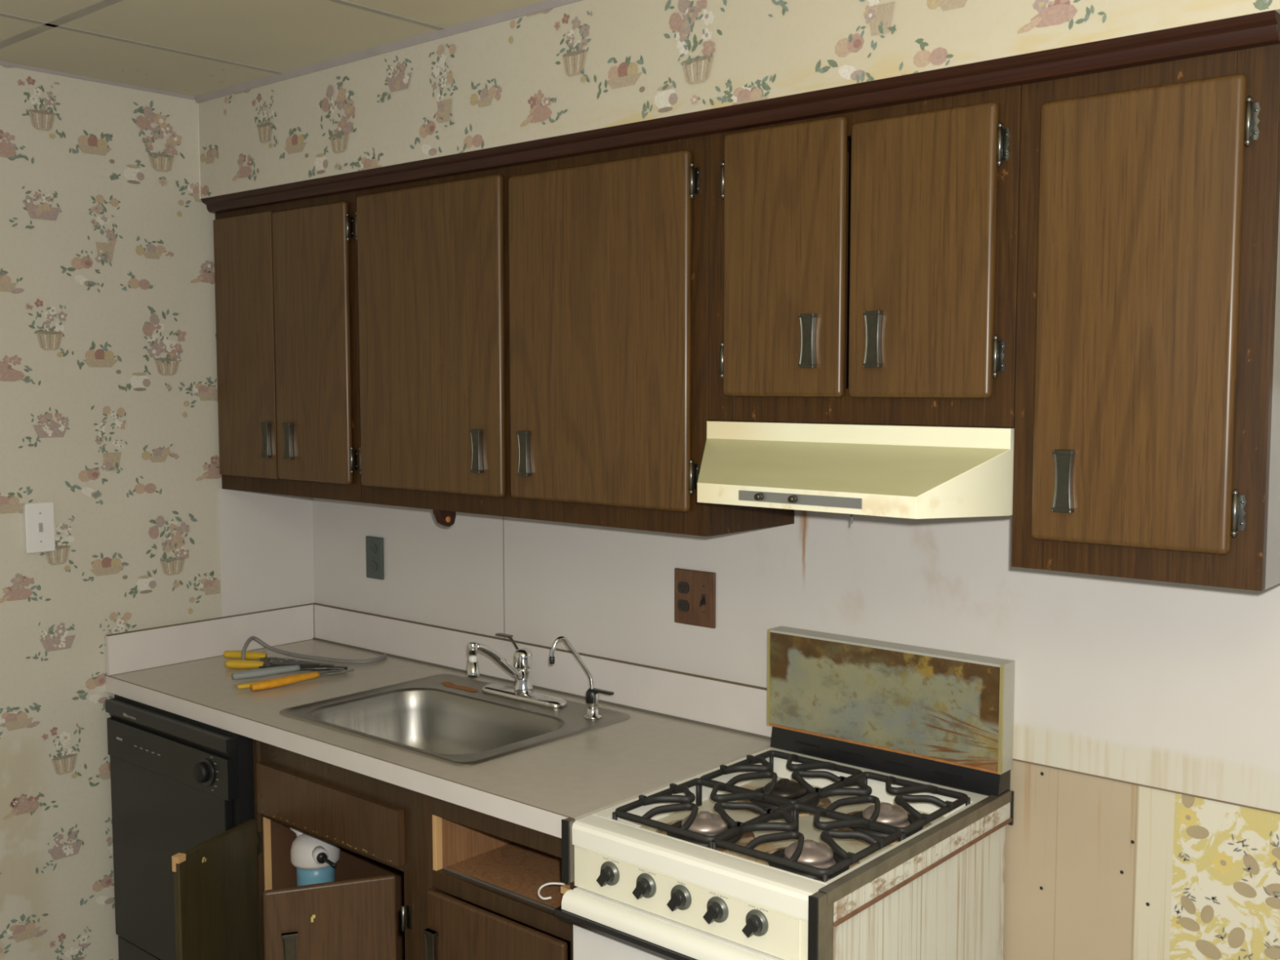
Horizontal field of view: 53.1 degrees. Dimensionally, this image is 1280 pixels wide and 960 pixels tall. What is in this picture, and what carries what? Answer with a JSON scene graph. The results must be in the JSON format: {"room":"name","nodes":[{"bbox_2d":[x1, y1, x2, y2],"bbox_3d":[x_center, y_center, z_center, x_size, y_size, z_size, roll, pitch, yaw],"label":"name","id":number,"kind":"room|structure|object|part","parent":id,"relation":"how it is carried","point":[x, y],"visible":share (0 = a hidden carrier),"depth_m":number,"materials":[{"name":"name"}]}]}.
{"room":"kitchen","nodes":[
{"label":"kitchen","id":0,"kind":"room"},
{"bbox_2d":[0,64,222,959],"bbox_3d":[-2.393,0.267,2.478,0.104,2.517,4.300,4,6,41],"label":"wall","id":1,"kind":"structure","parent":0,"point":[108,392],"depth_m":3.44,"materials":[{"name":"beige paper"}]},
{"bbox_2d":[22,502,55,553],"bbox_3d":[-1.563,0.123,3.328,0.039,0.129,0.074,4,6,41],"label":"light switch","id":2,"kind":"object","parent":1,"relation":"attached to","point":[38,517],"visible":1,"depth_m":3.32,"materials":[{"name":"white plastic"}]},
{"bbox_2d":[0,60,195,99],"bbox_3d":[-2.509,-0.968,2.170,0.007,0.008,3.827,4,6,41],"label":"trim","id":3,"kind":"structure","parent":1,"relation":"attached to","point":[2,63],"depth_m":3.40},
{"bbox_2d":[217,488,315,617],"bbox_3d":[-1.125,0.207,3.870,0.004,0.381,0.324,4,6,41],"label":"backsplash panel","id":4,"kind":"object","parent":1,"relation":"attached to","point":[266,540],"visible":0.79,"depth_m":3.86,"materials":[{"name":"white laminate"}]},
{"bbox_2d":[0,0,544,96],"bbox_3d":[-0.653,-0.899,0.884,4.700,0.052,4.300,4,6,41],"label":"ceiling","id":5,"kind":"structure","parent":0,"point":[188,47],"depth_m":2.96,"materials":[{"name":"tile"}]},
{"bbox_2d":[196,0,1279,199],"bbox_3d":[0.604,-0.840,2.275,4.600,0.283,0.365,4,6,41],"label":"wall","id":6,"kind":"structure","parent":0,"point":[584,65],"depth_m":2.62,"materials":[{"name":"beige paper"}]},
{"bbox_2d":[194,0,582,102],"bbox_3d":[0.484,-0.962,2.125,4.600,0.016,0.012,4,6,41],"label":"trim","id":7,"kind":"structure","parent":6,"relation":"attached to","point":[544,5],"depth_m":3.04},
{"bbox_2d":[200,9,1279,213],"bbox_3d":[-0.165,-0.714,2.742,2.833,0.038,0.042,4,6,41],"label":"trim","id":8,"kind":"structure","parent":6,"relation":"attached to","point":[1261,28],"depth_m":2.30,"materials":[{"name":"brown wood"}]},
{"bbox_2d":[1003,760,1279,959],"bbox_3d":[0.756,0.261,2.534,4.600,2.517,0.102,4,6,41],"label":"wall","id":9,"kind":"structure","parent":0,"point":[1096,868],"depth_m":2.37,"materials":[{"name":"beige paint"}]},
{"bbox_2d":[213,191,361,502],"bbox_3d":[-0.883,-0.364,3.600,0.659,0.800,0.348,4,6,41],"label":"upper cabinet","id":10,"kind":"object","parent":9,"relation":"attached to","point":[286,273],"visible":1,"depth_m":3.44,"materials":[{"name":"brown wood"}]},
{"bbox_3d":[-1.102,-0.372,3.591,0.287,0.727,0.021,4,6,41],"label":"door","id":11,"kind":"part","parent":10,"relation":"part of","materials":[{"name":"brown wood"}]},
{"bbox_3d":[-1.030,-0.110,3.526,0.033,0.098,0.014,4,6,41],"label":"handle","id":12,"kind":"part","parent":10,"relation":"part of","materials":[{"name":"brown metal"}]},
{"bbox_3d":[-0.951,-0.105,3.458,0.033,0.098,0.014,4,6,41],"label":"handle","id":13,"kind":"part","parent":10,"relation":"part of","materials":[{"name":"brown metal"}]},
{"bbox_3d":[-0.870,-0.357,3.392,0.323,0.727,0.021,4,6,41],"label":"door","id":14,"kind":"part","parent":10,"relation":"part of","materials":[{"name":"brown wood"}]},
{"bbox_2d":[312,497,503,638],"bbox_3d":[-0.692,0.119,3.707,0.864,0.581,0.004,4,6,41],"label":"backsplash panel","id":15,"kind":"object","parent":9,"relation":"attached to","point":[452,576],"visible":0.64,"depth_m":3.68,"materials":[{"name":"white laminate"}]},
{"bbox_2d":[365,536,384,579],"bbox_3d":[-0.785,0.230,3.783,0.074,0.124,0.014,4,6,41],"label":"outlet","id":16,"kind":"object","parent":15,"relation":"attached to","point":[374,545],"visible":1,"depth_m":3.77,"materials":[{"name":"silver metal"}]},
{"bbox_2d":[368,544,376,553],"bbox_3d":[-0.789,0.203,3.777,0.033,0.027,0.003,4,6,41],"label":"receptacle","id":17,"kind":"object","parent":16,"relation":"attached to","point":[372,548],"depth_m":3.77,"materials":[{"name":"grey plastic"}]},
{"bbox_2d":[368,561,377,571],"bbox_3d":[-0.789,0.255,3.781,0.033,0.027,0.003,4,6,41],"label":"receptacle","id":18,"kind":"object","parent":16,"relation":"attached to","point":[372,565],"depth_m":3.78,"materials":[{"name":"grey plastic"}]},
{"bbox_2d":[502,516,504,638],"bbox_3d":[-0.364,0.235,3.431,0.003,0.387,0.003,4,6,41],"label":"trim","id":19,"kind":"structure","parent":9,"relation":"attached to","point":[503,517],"depth_m":3.43,"materials":[{"name":"grey metal"}]},
{"bbox_2d":[355,134,794,536],"bbox_3d":[-0.203,-0.298,3.017,1.130,0.844,0.348,4,6,41],"label":"upper cabinet","id":20,"kind":"object","parent":9,"relation":"attached to","point":[533,338],"depth_m":2.81,"materials":[{"name":"brown wood"}]},
{"bbox_3d":[-0.511,-0.338,3.083,0.527,0.735,0.021,4,6,41],"label":"door","id":21,"kind":"part","parent":20,"relation":"part of","materials":[{"name":"brown wood"}]},
{"bbox_3d":[-0.479,0.088,3.146,0.029,0.056,0.058,4,6,41],"label":"towel bracket","id":22,"kind":"part","parent":20,"relation":"part of","materials":[{"name":"brown wood"}]},
{"bbox_2d":[445,515,451,522],"bbox_3d":[-0.470,0.096,3.139,0.005,0.016,0.016,4,6,41],"label":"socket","id":23,"kind":"object","parent":20,"relation":"attached to","point":[448,518],"depth_m":3.14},
{"bbox_3d":[-0.379,-0.067,2.966,0.033,0.100,0.014,4,6,41],"label":"handle","id":24,"kind":"part","parent":20,"relation":"part of","materials":[{"name":"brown metal"}]},
{"bbox_3d":[-0.260,-0.059,2.864,0.033,0.100,0.014,4,6,41],"label":"handle","id":25,"kind":"part","parent":20,"relation":"part of","materials":[{"name":"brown metal"}]},
{"bbox_3d":[-0.096,-0.307,2.727,0.517,0.723,0.021,4,6,41],"label":"door","id":26,"kind":"part","parent":20,"relation":"part of","materials":[{"name":"brown wood"}]},
{"bbox_2d":[697,420,1014,524],"bbox_3d":[0.426,-0.015,2.406,0.640,0.183,0.482,4,6,41],"label":"range hood","id":27,"kind":"object","parent":9,"relation":"attached to","point":[901,471],"visible":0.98,"depth_m":2.23,"materials":[{"name":"beige metal"}]},
{"bbox_3d":[0.211,0.030,2.285,0.015,0.015,0.012,4,6,41],"label":"knob","id":28,"kind":"part","parent":27,"relation":"part of","materials":[{"name":"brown metal"}]},
{"bbox_3d":[0.266,0.034,2.238,0.015,0.015,0.012,4,6,41],"label":"knob","id":29,"kind":"part","parent":27,"relation":"part of","materials":[{"name":"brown metal"}]},
{"bbox_3d":[0.277,0.034,2.238,0.257,0.018,0.002,4,6,41],"label":"control plate","id":30,"kind":"part","parent":27,"relation":"part of","materials":[{"name":"metal"}]},
{"bbox_2d":[708,84,1022,427],"bbox_3d":[0.469,-0.393,2.429,0.644,0.565,0.348,4,6,41],"label":"upper cabinet","id":31,"kind":"object","parent":9,"relation":"attached to","point":[863,264],"visible":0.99,"depth_m":2.27,"materials":[{"name":"brown wood"}]},
{"bbox_3d":[0.268,-0.410,2.404,0.273,0.506,0.021,4,6,41],"label":"door","id":32,"kind":"part","parent":31,"relation":"part of","materials":[{"name":"brown wood"}]},
{"bbox_3d":[0.309,-0.256,2.357,0.033,0.099,0.014,4,6,41],"label":"handle","id":33,"kind":"part","parent":31,"relation":"part of","materials":[{"name":"grey metal"}]},
{"bbox_3d":[0.412,-0.249,2.268,0.033,0.099,0.014,4,6,41],"label":"handle","id":34,"kind":"part","parent":31,"relation":"part of","materials":[{"name":"grey metal"}]},
{"bbox_3d":[0.485,-0.388,2.218,0.278,0.490,0.021,4,6,41],"label":"door","id":35,"kind":"part","parent":31,"relation":"part of","materials":[{"name":"brown wood"}]},
{"bbox_2d":[503,510,1279,813],"bbox_3d":[0.974,0.202,2.271,3.532,0.726,0.004,4,6,41],"label":"backsplash panel","id":36,"kind":"object","parent":9,"relation":"attached to","point":[1169,686],"visible":0.43,"depth_m":2.53,"materials":[{"name":"white laminate"}]},
{"bbox_2d":[674,568,715,628],"bbox_3d":[0.124,0.277,2.996,0.121,0.131,0.020,4,6,41],"label":"outlet","id":37,"kind":"object","parent":36,"relation":"attached to","point":[695,591],"visible":1,"depth_m":3.00,"materials":[{"name":"brown wood"}]},
{"bbox_2d":[677,600,688,612],"bbox_3d":[0.102,0.297,3.018,0.033,0.027,0.003,4,6,41],"label":"receptacle","id":38,"kind":"object","parent":37,"relation":"attached to","point":[682,605],"depth_m":3.02,"materials":[{"name":"black plastic"}]},
{"bbox_2d":[677,582,688,593],"bbox_3d":[0.102,0.254,3.015,0.033,0.027,0.003,4,6,41],"label":"receptacle","id":39,"kind":"object","parent":37,"relation":"attached to","point":[682,587],"depth_m":3.01,"materials":[{"name":"black plastic"}]},
{"bbox_2d":[1011,43,1279,591],"bbox_3d":[0.863,-0.251,2.099,0.393,0.799,0.348,4,6,41],"label":"upper cabinet","id":40,"kind":"object","parent":9,"relation":"attached to","point":[1147,428],"visible":1,"depth_m":1.96,"materials":[{"name":"brown wood"}]},
{"bbox_3d":[0.680,0.002,2.056,0.033,0.100,0.014,4,6,41],"label":"handle","id":41,"kind":"part","parent":40,"relation":"part of","materials":[{"name":"grey metal"}]},
{"bbox_3d":[-0.652,1.659,1.079,4.700,0.050,4.300,4,6,41],"label":"floor","id":42,"kind":"structure","parent":0,"visible":0},
{"bbox_2d":[105,694,254,959],"bbox_3d":[-0.999,1.013,3.540,0.609,0.866,0.702,4,6,41],"label":"dishwasher","id":43,"kind":"object","parent":42,"relation":"on","point":[179,783],"visible":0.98,"depth_m":3.31,"materials":[{"name":"black metal"}]},
{"bbox_3d":[-1.206,1.308,3.330,0.586,0.086,0.016,4,6,41],"label":"panel","id":44,"kind":"part","parent":43,"relation":"part of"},
{"bbox_3d":[-1.214,1.008,3.310,0.571,0.501,0.022,4,6,41],"label":"door panel","id":45,"kind":"part","parent":43,"relation":"part of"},
{"bbox_3d":[-1.208,0.682,3.276,0.596,0.150,0.028,4,6,41],"label":"control panel","id":46,"kind":"part","parent":43,"relation":"part of","materials":[{"name":"black plastic"}]},
{"bbox_3d":[-1.189,0.930,3.316,0.605,0.666,0.029,4,6,41],"label":"door","id":47,"kind":"part","parent":43,"relation":"part of","materials":[{"name":"black plastic"}]},
{"bbox_2d":[248,737,254,819],"bbox_3d":[-0.974,1.001,3.568,0.609,0.846,0.625,4,6,41],"label":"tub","id":48,"kind":"object","parent":43,"relation":"in","point":[251,769],"depth_m":3.11,"materials":[{"name":"black plastic"}]},
{"bbox_2d":[172,738,419,959],"bbox_3d":[-0.589,1.048,3.066,0.619,0.868,0.907,4,6,41],"label":"base cabinet","id":49,"kind":"object","parent":42,"relation":"on","point":[238,896],"visible":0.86,"depth_m":2.87,"materials":[{"name":"brown wood"}]},
{"bbox_3d":[-0.979,1.089,2.979,0.018,0.529,0.269,2,5,22],"label":"door","id":50,"kind":"part","parent":49,"relation":"part of","materials":[{"name":"brown wood"}]},
{"bbox_3d":[-0.726,0.989,2.656,0.033,0.098,0.014,-2,5,-20],"label":"handle","id":51,"kind":"part","parent":49,"relation":"part of","materials":[{"name":"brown metal"}]},
{"bbox_2d":[289,826,340,885],"bbox_3d":[-0.762,1.063,3.112,0.218,0.600,0.118,4,6,41],"label":"water filter","id":52,"kind":"object","parent":49,"relation":"in","point":[314,859],"visible":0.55,"depth_m":3.09,"materials":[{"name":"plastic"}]},
{"bbox_2d":[296,866,335,885],"bbox_3d":[-0.793,1.145,3.146,0.092,0.432,0.092,4,6,41],"label":"canister","id":53,"kind":"object","parent":52,"relation":"on","point":[305,875],"depth_m":3.09,"materials":[{"name":"blue plastic"}]},
{"bbox_3d":[-0.650,1.109,2.709,0.273,0.529,0.018,-2,5,-20],"label":"door","id":54,"kind":"part","parent":49,"relation":"part of","materials":[{"name":"brown wood"}]},
{"bbox_3d":[-0.712,0.751,2.903,0.535,0.121,0.017,4,6,41],"label":"false drawer","id":55,"kind":"part","parent":49,"relation":"part of","materials":[{"name":"brown wood"}]},
{"bbox_3d":[-0.698,1.057,2.940,0.619,0.868,0.019,4,6,41],"label":"frame","id":56,"kind":"part","parent":49,"relation":"part of","materials":[{"name":"brown wood"}]},
{"bbox_2d":[105,602,772,838],"bbox_3d":[-0.569,0.525,3.182,1.773,0.157,0.684,4,6,41],"label":"countertop","id":57,"kind":"structure","parent":49,"relation":"on","point":[681,726],"depth_m":3.10,"materials":[{"name":"laminate"}]},
{"bbox_2d":[223,650,333,668],"bbox_3d":[-1.026,0.510,3.636,0.345,0.025,0.152,0,4,0],"label":"pliers","id":58,"kind":"object","parent":57,"relation":"on","point":[264,661],"visible":0.91,"depth_m":3.59,"materials":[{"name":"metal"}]},
{"bbox_3d":[-1.104,0.515,3.577,0.104,0.024,0.033,0,4,2],"label":"handle","id":59,"kind":"part","parent":58,"relation":"part of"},
{"bbox_3d":[-1.138,0.505,3.694,0.124,0.024,0.033,0,4,5],"label":"handle","id":60,"kind":"part","parent":58,"relation":"part of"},
{"bbox_2d":[231,665,347,679],"bbox_3d":[-0.952,0.519,3.486,0.308,0.024,0.040,-2,5,-26],"label":"pliers","id":61,"kind":"object","parent":57,"relation":"on","point":[260,673],"visible":0.99,"depth_m":3.47,"materials":[{"name":"metal"}]},
{"bbox_3d":[-1.011,0.520,3.462,0.180,0.022,0.030,-3,5,-31],"label":"handle","id":62,"kind":"part","parent":61,"relation":"part of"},
{"bbox_2d":[236,668,354,690],"bbox_3d":[-0.905,0.527,3.408,0.332,0.022,0.053,-4,6,-39],"label":"pliers","id":63,"kind":"object","parent":57,"relation":"on","point":[282,681],"visible":1,"depth_m":3.36,"materials":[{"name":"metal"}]},
{"bbox_3d":[-0.960,0.532,3.380,0.209,0.014,0.024,-4,6,-39],"label":"handle","id":64,"kind":"part","parent":63,"relation":"part of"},
{"bbox_3d":[-0.934,0.530,3.378,0.033,0.022,0.197,4,6,44],"label":"handle","id":65,"kind":"part","parent":63,"relation":"part of","materials":[{"name":"plastic"}]},
{"bbox_2d":[240,635,387,664],"bbox_3d":[-0.937,0.488,3.682,0.404,0.061,0.103,0,4,3],"label":"cable","id":66,"kind":"object","parent":57,"relation":"on","point":[250,639],"visible":1,"depth_m":3.67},
{"bbox_2d":[279,673,630,766],"bbox_3d":[-0.449,0.653,3.088,0.692,0.188,0.540,4,6,41],"label":"sink","id":67,"kind":"object","parent":57,"relation":"in","point":[446,717],"visible":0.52,"depth_m":3.21,"materials":[{"name":"silver metal"}]},
{"bbox_3d":[-0.485,0.657,3.047,0.594,0.185,0.386,4,6,41],"label":"bowl","id":68,"kind":"part","parent":67,"relation":"part of","materials":[{"name":"silver metal"}]},
{"bbox_2d":[466,632,567,708],"bbox_3d":[-0.341,0.468,3.172,0.292,0.172,0.256,4,6,41],"label":"faucet","id":69,"kind":"object","parent":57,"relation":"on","point":[522,691],"visible":1,"depth_m":3.20,"materials":[{"name":"silver metal"}]},
{"bbox_3d":[-0.347,0.446,3.145,0.025,0.120,0.169,3,5,35],"label":"spout","id":70,"kind":"part","parent":69,"relation":"part of","materials":[{"name":"silver metal"}]},
{"bbox_3d":[-0.330,0.429,3.301,0.028,0.047,0.142,-3,5,-33],"label":"lever","id":71,"kind":"part","parent":69,"relation":"part of","materials":[{"name":"silver metal"}]},
{"bbox_3d":[-0.294,0.542,3.226,0.284,0.016,0.058,4,6,41],"label":"plate","id":72,"kind":"part","parent":69,"relation":"part of","materials":[{"name":"silver metal"}]},
{"bbox_2d":[549,635,613,719],"bbox_3d":[-0.137,0.465,3.026,0.151,0.200,0.066,0,4,1],"label":"filter faucet","id":73,"kind":"object","parent":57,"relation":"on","point":[592,694],"visible":1,"depth_m":3.03,"materials":[{"name":"silver metal"}]},
{"bbox_3d":[-0.095,0.513,3.026,0.078,0.033,0.031,4,6,41],"label":"lever","id":74,"kind":"part","parent":73,"relation":"part of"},
{"bbox_2d":[417,791,577,959],"bbox_3d":[-0.096,1.067,2.802,0.472,0.868,0.662,4,6,41],"label":"base cabinet","id":75,"kind":"object","parent":42,"relation":"on","point":[491,887],"visible":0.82,"depth_m":2.62,"materials":[{"name":"brown wood"}]},
{"bbox_3d":[-0.434,0.985,2.660,0.033,0.098,0.014,4,6,41],"label":"handle","id":76,"kind":"part","parent":75,"relation":"part of","materials":[{"name":"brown metal"}]},
{"bbox_3d":[-0.291,1.125,2.568,0.400,0.520,0.017,4,6,41],"label":"door","id":77,"kind":"part","parent":75,"relation":"part of","materials":[{"name":"brown wood"}]},
{"bbox_2d":[554,626,1014,959],"bbox_3d":[0.285,0.928,2.438,0.556,1.141,0.727,4,6,41],"label":"gas stove","id":78,"kind":"object","parent":42,"relation":"on","point":[878,807],"visible":1,"depth_m":2.36,"materials":[{"name":"white metal"}]},
{"bbox_3d":[-0.054,0.702,2.282,0.043,0.043,0.005,4,6,41],"label":"knob","id":79,"kind":"part","parent":78,"relation":"part of","materials":[{"name":"black plastic"}]},
{"bbox_3d":[0.010,0.706,2.227,0.043,0.043,0.005,4,6,41],"label":"knob","id":80,"kind":"part","parent":78,"relation":"part of","materials":[{"name":"black plastic"}]},
{"bbox_3d":[0.069,0.710,2.176,0.043,0.043,0.005,4,6,41],"label":"knob","id":81,"kind":"part","parent":78,"relation":"part of","materials":[{"name":"black plastic"}]},
{"bbox_3d":[0.085,0.718,2.191,0.516,0.078,0.039,4,6,41],"label":"control panel","id":82,"kind":"part","parent":78,"relation":"part of","materials":[{"name":"beige metal"}]},
{"bbox_3d":[0.120,0.641,2.382,0.098,0.045,0.098,4,6,41],"label":"burner","id":83,"kind":"part","parent":78,"relation":"part of","materials":[{"name":"metal"}]},
{"bbox_2d":[655,819,755,853],"bbox_3d":[0.120,0.662,2.384,0.188,0.003,0.188,4,6,41],"label":"bowl","id":84,"kind":"object","parent":78,"relation":"on","point":[743,839],"depth_m":2.35,"materials":[{"name":"metal"}]},
{"bbox_3d":[0.128,0.714,2.125,0.043,0.043,0.005,4,6,41],"label":"knob","id":85,"kind":"part","parent":78,"relation":"part of","materials":[{"name":"black plastic"}]},
{"bbox_3d":[0.189,0.718,2.073,0.043,0.043,0.005,4,6,41],"label":"knob","id":86,"kind":"part","parent":78,"relation":"part of","materials":[{"name":"black plastic"}]},
{"bbox_2d":[554,825,1005,959],"bbox_3d":[0.282,1.083,2.449,0.536,0.830,0.721,4,6,41],"label":"oven","id":87,"kind":"object","parent":78,"relation":"in","point":[949,905],"depth_m":2.24,"materials":[{"name":"white metal"}]},
{"bbox_2d":[572,746,988,920],"bbox_3d":[0.282,0.638,2.415,0.518,0.046,0.645,4,6,41],"label":"cooktop","id":88,"kind":"object","parent":78,"relation":"in","point":[712,856],"depth_m":2.33,"materials":[{"name":"white metal"}]},
{"bbox_2d":[737,786,831,816],"bbox_3d":[0.291,0.646,2.582,0.188,0.003,0.188,4,6,41],"label":"bowl","id":89,"kind":"object","parent":78,"relation":"on","point":[824,802],"depth_m":2.54,"materials":[{"name":"metal"}]},
{"bbox_3d":[0.291,0.625,2.580,0.098,0.045,0.098,4,6,41],"label":"burner","id":90,"kind":"part","parent":78,"relation":"part of","materials":[{"name":"black metal"}]},
{"bbox_2d":[755,846,860,881],"bbox_3d":[0.294,0.673,2.234,0.188,0.003,0.188,4,6,41],"label":"bowl","id":91,"kind":"object","parent":78,"relation":"on","point":[776,851],"depth_m":2.22,"materials":[{"name":"silver metal"}]},
{"bbox_3d":[0.294,0.652,2.232,0.098,0.045,0.098,4,6,41],"label":"burner","id":92,"kind":"part","parent":78,"relation":"part of","materials":[{"name":"metal"}]},
{"bbox_2d":[836,809,932,844],"bbox_3d":[0.466,0.658,2.432,0.188,0.003,0.188,4,6,41],"label":"bowl","id":93,"kind":"object","parent":78,"relation":"on","point":[874,833],"depth_m":2.39,"materials":[{"name":"metal"}]},
{"bbox_3d":[0.465,0.637,2.430,0.098,0.045,0.098,4,6,41],"label":"burner","id":94,"kind":"part","parent":78,"relation":"part of","materials":[{"name":"metal"}]}
]}

